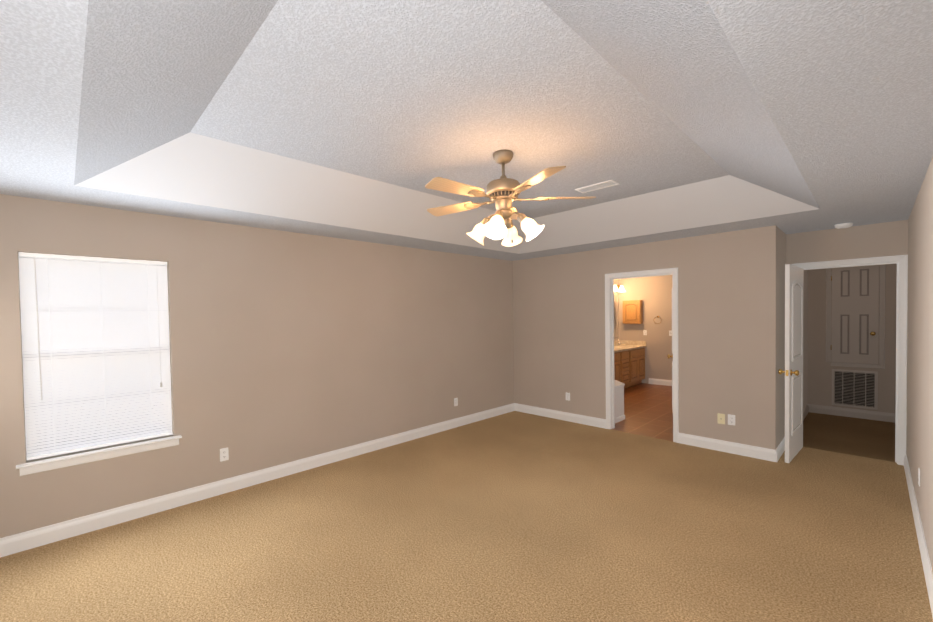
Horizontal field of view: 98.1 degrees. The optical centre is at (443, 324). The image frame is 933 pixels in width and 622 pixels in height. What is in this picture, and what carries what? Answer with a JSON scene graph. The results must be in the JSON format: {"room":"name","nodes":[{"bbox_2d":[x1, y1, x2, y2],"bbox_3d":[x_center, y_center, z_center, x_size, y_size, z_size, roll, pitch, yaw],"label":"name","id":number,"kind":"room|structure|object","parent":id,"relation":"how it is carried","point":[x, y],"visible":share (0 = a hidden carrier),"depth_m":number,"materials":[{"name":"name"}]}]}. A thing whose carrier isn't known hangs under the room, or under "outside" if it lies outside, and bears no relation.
{"room":"empty bedroom","nodes":[
{"label":"empty bedroom","id":0,"kind":"room"},
{"bbox_2d":[0,194,618,537],"bbox_3d":[0.406,0.184,6.007,10.120,2.500,0.150,-2,2,-43],"label":"wall","id":1,"kind":"structure","parent":0,"point":[286,347],"depth_m":3.91,"materials":[{"name":"paint"}]},
{"bbox_2d":[18,253,170,459],"bbox_3d":[-2.667,0.216,3.166,0.870,1.465,0.050,-2,2,-43],"label":"window","id":2,"kind":"structure","parent":1,"relation":"in","point":[22,340],"depth_m":2.88,"materials":[{"name":"white plastic"}]},
{"bbox_2d":[19,252,172,459],"bbox_3d":[-2.617,0.214,3.112,0.858,1.453,0.045,-2,2,-43],"label":"window blinds","id":3,"kind":"object","parent":2,"relation":"attached to","point":[95,335],"visible":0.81,"depth_m":3.08,"materials":[{"name":"white plastic"}]},
{"bbox_2d":[16,434,181,475],"bbox_3d":[-2.588,0.988,3.113,0.960,0.080,0.133,-2,2,-43],"label":"window sill","id":4,"kind":"structure","parent":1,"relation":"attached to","point":[41,465],"depth_m":3.04,"materials":[{"name":"white wood"}]},
{"bbox_2d":[220,447,228,461],"bbox_3d":[-1.983,1.176,3.659,0.070,0.115,0.007,-2,2,-43],"label":"electrical outlet","id":5,"kind":"object","parent":1,"relation":"attached to","point":[224,454],"visible":1,"depth_m":3.66,"materials":[{"name":"white plastic"}]},
{"bbox_2d":[0,403,515,557],"bbox_3d":[-0.963,1.426,4.614,5.850,0.124,0.016,-2,2,-43],"label":"baseboard","id":6,"kind":"structure","parent":1,"relation":"attached to","point":[26,540],"depth_m":3.55,"materials":[{"name":"white wood"}]},
{"bbox_2d":[454,398,457,405],"bbox_3d":[0.176,1.090,5.688,0.070,0.115,0.007,-2,2,-43],"label":"electrical outlet","id":7,"kind":"object","parent":1,"relation":"attached to","point":[455,401],"visible":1,"depth_m":5.68,"materials":[{"name":"white plastic"}]},
{"bbox_2d":[614,293,617,337],"bbox_3d":[3.341,-0.184,8.655,1.840,1.020,0.006,-2,2,-43],"label":"bathroom mirror","id":8,"kind":"object","parent":1,"relation":"attached to","point":[615,315],"visible":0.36,"depth_m":9.20,"materials":[{"name":"white mirror"}]},
{"bbox_2d":[614,285,625,291],"bbox_3d":[3.737,-0.806,8.887,0.970,0.160,0.204,-2,2,-43],"label":"sconce","id":9,"kind":"object","parent":1,"relation":"attached to","point":[618,288],"visible":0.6,"depth_m":9.07,"materials":[{"name":"white glass"}]},
{"bbox_2d":[0,411,932,621],"bbox_3d":[0.726,1.519,3.296,6.800,0.060,4.550,-2,2,-43],"label":"floor carpet","id":10,"kind":"object","parent":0,"point":[514,516],"visible":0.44,"depth_m":2.77,"materials":[{"name":"beige carpet"}]},
{"bbox_2d":[0,0,932,260],"bbox_3d":[0.714,-1.108,3.269,6.870,0.313,4.530,-2,2,-43],"label":"ceiling","id":11,"kind":"structure","parent":0,"point":[363,120],"depth_m":2.11,"materials":[{"name":"white paint"}]},
{"bbox_2d":[425,149,595,246],"bbox_3d":[0.407,-0.923,2.960,1.268,0.658,1.288,-2,2,-43],"label":"ceiling fan","id":12,"kind":"object","parent":11,"relation":"hanging from","point":[503,192],"visible":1,"depth_m":2.89,"materials":[{"name":"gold metal"}]},
{"bbox_2d":[575,180,619,192],"bbox_3d":[1.428,-1.282,3.766,0.160,0.010,0.360,-2,2,-43],"label":"ceiling vent","id":13,"kind":"object","parent":11,"relation":"in","point":[600,185],"visible":0.98,"depth_m":3.75,"materials":[{"name":"white plastic"}]},
{"bbox_2d":[834,223,852,228],"bbox_3d":[4.095,-1.008,4.138,0.136,0.036,0.136,-2,2,-43],"label":"smoke detector","id":14,"kind":"object","parent":11,"relation":"attached to","point":[842,225],"visible":1,"depth_m":4.10,"materials":[{"name":"white plastic"}]},
{"bbox_2d":[612,383,672,440],"bbox_3d":[3.735,1.388,6.899,4.116,0.061,3.420,-2,2,-43],"label":"floor","id":15,"kind":"structure","parent":0,"point":[648,412],"depth_m":6.38,"materials":[{"name":"brown wood"}]},
{"bbox_2d":[614,380,624,422],"bbox_3d":[2.321,1.119,6.667,1.512,0.537,1.512,-2,2,-43],"label":"bathtub","id":16,"kind":"object","parent":15,"relation":"on","point":[619,402],"visible":0.02,"depth_m":5.86,"materials":[{"name":"white plastic"}]},
{"bbox_2d":[614,347,644,387],"bbox_3d":[3.560,0.927,8.470,1.947,0.800,0.582,-2,2,-43],"label":"bathroom vanity","id":17,"kind":"object","parent":15,"relation":"on","point":[629,363],"depth_m":8.37,"materials":[{"name":"brown wood"}]},
{"bbox_2d":[614,343,637,350],"bbox_3d":[3.554,0.508,8.453,1.956,0.038,0.596,-2,2,-43],"label":"countertop","id":18,"kind":"structure","parent":17,"relation":"on","point":[621,346],"depth_m":8.52,"materials":[{"name":"beige stone"}]},
{"bbox_2d":[513,225,777,449],"bbox_3d":[2.327,0.165,5.424,0.120,2.500,3.330,-2,2,-43],"label":"wall","id":19,"kind":"structure","parent":0,"point":[727,308],"depth_m":4.74,"materials":[{"name":"paint"}]},
{"bbox_2d":[516,403,605,428],"bbox_3d":[1.694,1.350,6.046,0.016,0.124,1.508,-2,2,-43],"label":"baseboard","id":20,"kind":"structure","parent":19,"relation":"attached to","point":[576,418],"depth_m":5.96,"materials":[{"name":"white wood"}]},
{"bbox_2d":[566,392,569,400],"bbox_3d":[1.816,1.053,5.909,0.007,0.115,0.070,-2,2,-43],"label":"electrical outlet","id":21,"kind":"object","parent":19,"relation":"attached to","point":[568,396],"visible":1,"depth_m":5.90,"materials":[{"name":"white plastic"}]},
{"bbox_2d":[605,268,678,442],"bbox_3d":[2.541,0.368,5.191,0.139,2.097,0.889,-2,2,-43],"label":"door frame","id":22,"kind":"structure","parent":19,"relation":"attached to","point":[674,271],"depth_m":5.40,"materials":[{"name":"white wood"}]},
{"bbox_2d":[667,281,672,411],"bbox_3d":[3.047,0.383,5.331,0.167,2.020,0.759,0,1,29],"label":"bathroom door","id":23,"kind":"structure","parent":19,"relation":"in","point":[668,356],"depth_m":5.13,"materials":[{"name":"white wood"}]},
{"bbox_2d":[717,413,724,423],"bbox_3d":[3.111,1.057,4.531,0.006,0.115,0.070,-2,2,-43],"label":"electrical outlet","id":24,"kind":"object","parent":19,"relation":"attached to","point":[720,418],"visible":1,"depth_m":4.53,"materials":[{"name":"beige plastic"}]},
{"bbox_2d":[678,433,779,461],"bbox_3d":[3.134,1.360,4.513,0.016,0.124,0.919,-2,2,-43],"label":"baseboard","id":25,"kind":"structure","parent":19,"relation":"attached to","point":[762,453],"depth_m":4.46,"materials":[{"name":"white wood"}]},
{"bbox_2d":[728,414,734,425],"bbox_3d":[3.177,1.052,4.461,0.007,0.115,0.070,-2,2,-43],"label":"electrical outlet","id":26,"kind":"object","parent":19,"relation":"attached to","point":[731,419],"visible":1,"depth_m":4.46,"materials":[{"name":"white plastic"}]},
{"bbox_2d":[619,275,672,383],"bbox_3d":[5.199,0.055,8.206,0.120,2.500,3.210,-2,2,-43],"label":"wall","id":27,"kind":"structure","parent":0,"point":[654,293],"depth_m":8.80,"materials":[{"name":"paint"}]},
{"bbox_2d":[618,339,645,346],"bbox_3d":[4.264,0.412,9.109,0.020,0.102,0.569,-2,2,-43],"label":"backsplash","id":28,"kind":"structure","parent":27,"relation":"attached to","point":[636,343],"depth_m":9.02,"materials":[{"name":"beige stone"}]},
{"bbox_2d":[622,300,642,323],"bbox_3d":[4.216,-0.278,9.036,0.154,0.520,0.390,-2,2,-43],"label":"upper cabinet","id":29,"kind":"object","parent":27,"relation":"attached to","point":[632,311],"visible":1,"depth_m":8.96,"materials":[{"name":"brown wood"}]},
{"bbox_2d":[648,378,671,385],"bbox_3d":[5.382,1.246,7.960,0.016,0.124,2.550,-2,2,-43],"label":"baseboard","id":30,"kind":"structure","parent":27,"relation":"attached to","point":[659,381],"depth_m":8.70,"materials":[{"name":"white wood"}]},
{"bbox_2d":[777,228,807,446],"bbox_3d":[4.927,0.116,5.665,4.000,2.500,0.120,-2,2,-43],"label":"wall","id":31,"kind":"structure","parent":0,"point":[781,338],"depth_m":4.50,"materials":[{"name":"paint"}]},
{"bbox_2d":[778,437,784,456],"bbox_3d":[3.718,1.352,4.444,0.740,0.124,0.016,-2,2,-43],"label":"baseboard","id":32,"kind":"structure","parent":31,"relation":"attached to","point":[782,444],"depth_m":4.42,"materials":[{"name":"white wood"}]},
{"bbox_2d":[778,264,803,462],"bbox_3d":[3.773,0.392,4.346,0.755,2.020,0.167,-2,2,-40],"label":"hall door","id":33,"kind":"structure","parent":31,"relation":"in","point":[794,279],"depth_m":4.19,"materials":[{"name":"white wood"}]},
{"bbox_2d":[803,404,808,419],"bbox_3d":[4.836,1.309,5.494,2.090,0.124,0.016,-2,2,-43],"label":"baseboard","id":34,"kind":"structure","parent":31,"relation":"attached to","point":[805,411],"depth_m":5.98,"materials":[{"name":"grey wood"}]},
{"bbox_2d":[786,220,907,264],"bbox_3d":[4.619,0.156,4.065,0.120,2.500,1.790,-2,2,-43],"label":"wall","id":35,"kind":"structure","parent":0,"point":[875,240],"depth_m":4.28,"materials":[{"name":"paint"}]},
{"bbox_2d":[792,255,907,465],"bbox_3d":[4.335,0.356,4.363,0.139,2.097,0.874,-2,2,-43],"label":"door frame","id":36,"kind":"structure","parent":35,"relation":"attached to","point":[903,310],"depth_m":4.04,"materials":[{"name":"white wood"}]},
{"bbox_2d":[803,412,894,461],"bbox_3d":[5.447,1.405,4.893,2.270,0.060,1.850,-2,2,-43],"label":"floor","id":37,"kind":"structure","parent":0,"point":[873,439],"depth_m":5.01,"materials":[{"name":"brown carpet"}]},
{"bbox_2d":[807,264,896,412],"bbox_3d":[6.229,0.096,5.578,0.120,2.500,1.790,-2,2,-43],"label":"wall","id":38,"kind":"structure","parent":0,"point":[819,379],"depth_m":6.04,"materials":[{"name":"paint"}]},
{"bbox_2d":[809,404,894,422],"bbox_3d":[6.162,1.285,5.598,0.016,0.124,1.620,-2,2,-43],"label":"baseboard","id":39,"kind":"structure","parent":38,"relation":"attached to","point":[857,413],"depth_m":5.85,"materials":[{"name":"grey wood"}]},
{"bbox_2d":[831,265,878,363],"bbox_3d":[5.872,-0.168,5.785,0.097,1.450,0.483,-2,2,-43],"label":"door","id":40,"kind":"structure","parent":38,"relation":"in","point":[855,318],"depth_m":5.79,"materials":[{"name":"beige wood"}]},
{"bbox_2d":[832,369,877,409],"bbox_3d":[5.926,0.928,5.837,0.012,0.535,0.465,-2,2,-43],"label":"air vent","id":41,"kind":"object","parent":38,"relation":"in","point":[855,388],"visible":1,"depth_m":5.83,"materials":[{"name":"grey metal"}]},
{"bbox_2d":[826,264,885,368],"bbox_3d":[5.905,-0.169,5.811,0.018,1.572,0.597,-2,2,-43],"label":"door frame","id":42,"kind":"structure","parent":38,"relation":"attached to","point":[882,282],"depth_m":5.67,"materials":[{"name":"grey wood"}]},
{"bbox_2d":[906,157,932,570],"bbox_3d":[2.233,0.249,1.685,6.860,2.500,0.150,-2,2,-43],"label":"wall","id":43,"kind":"structure","parent":0,"point":[919,439],"depth_m":2.78,"materials":[{"name":"paint"}]},
{"bbox_2d":[904,454,932,616],"bbox_3d":[2.213,1.436,1.787,6.606,0.124,0.018,-2,2,-43],"label":"baseboard","id":44,"kind":"structure","parent":43,"relation":"attached to","point":[927,568],"depth_m":2.62,"materials":[{"name":"white wood"}]},
{"bbox_2d":[918,468,919,485],"bbox_3d":[3.352,1.075,2.851,0.070,0.115,0.007,-2,2,-43],"label":"electrical outlet","id":45,"kind":"object","parent":43,"relation":"attached to","point":[919,476],"visible":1,"depth_m":2.84,"materials":[{"name":"white plastic"}]}
]}

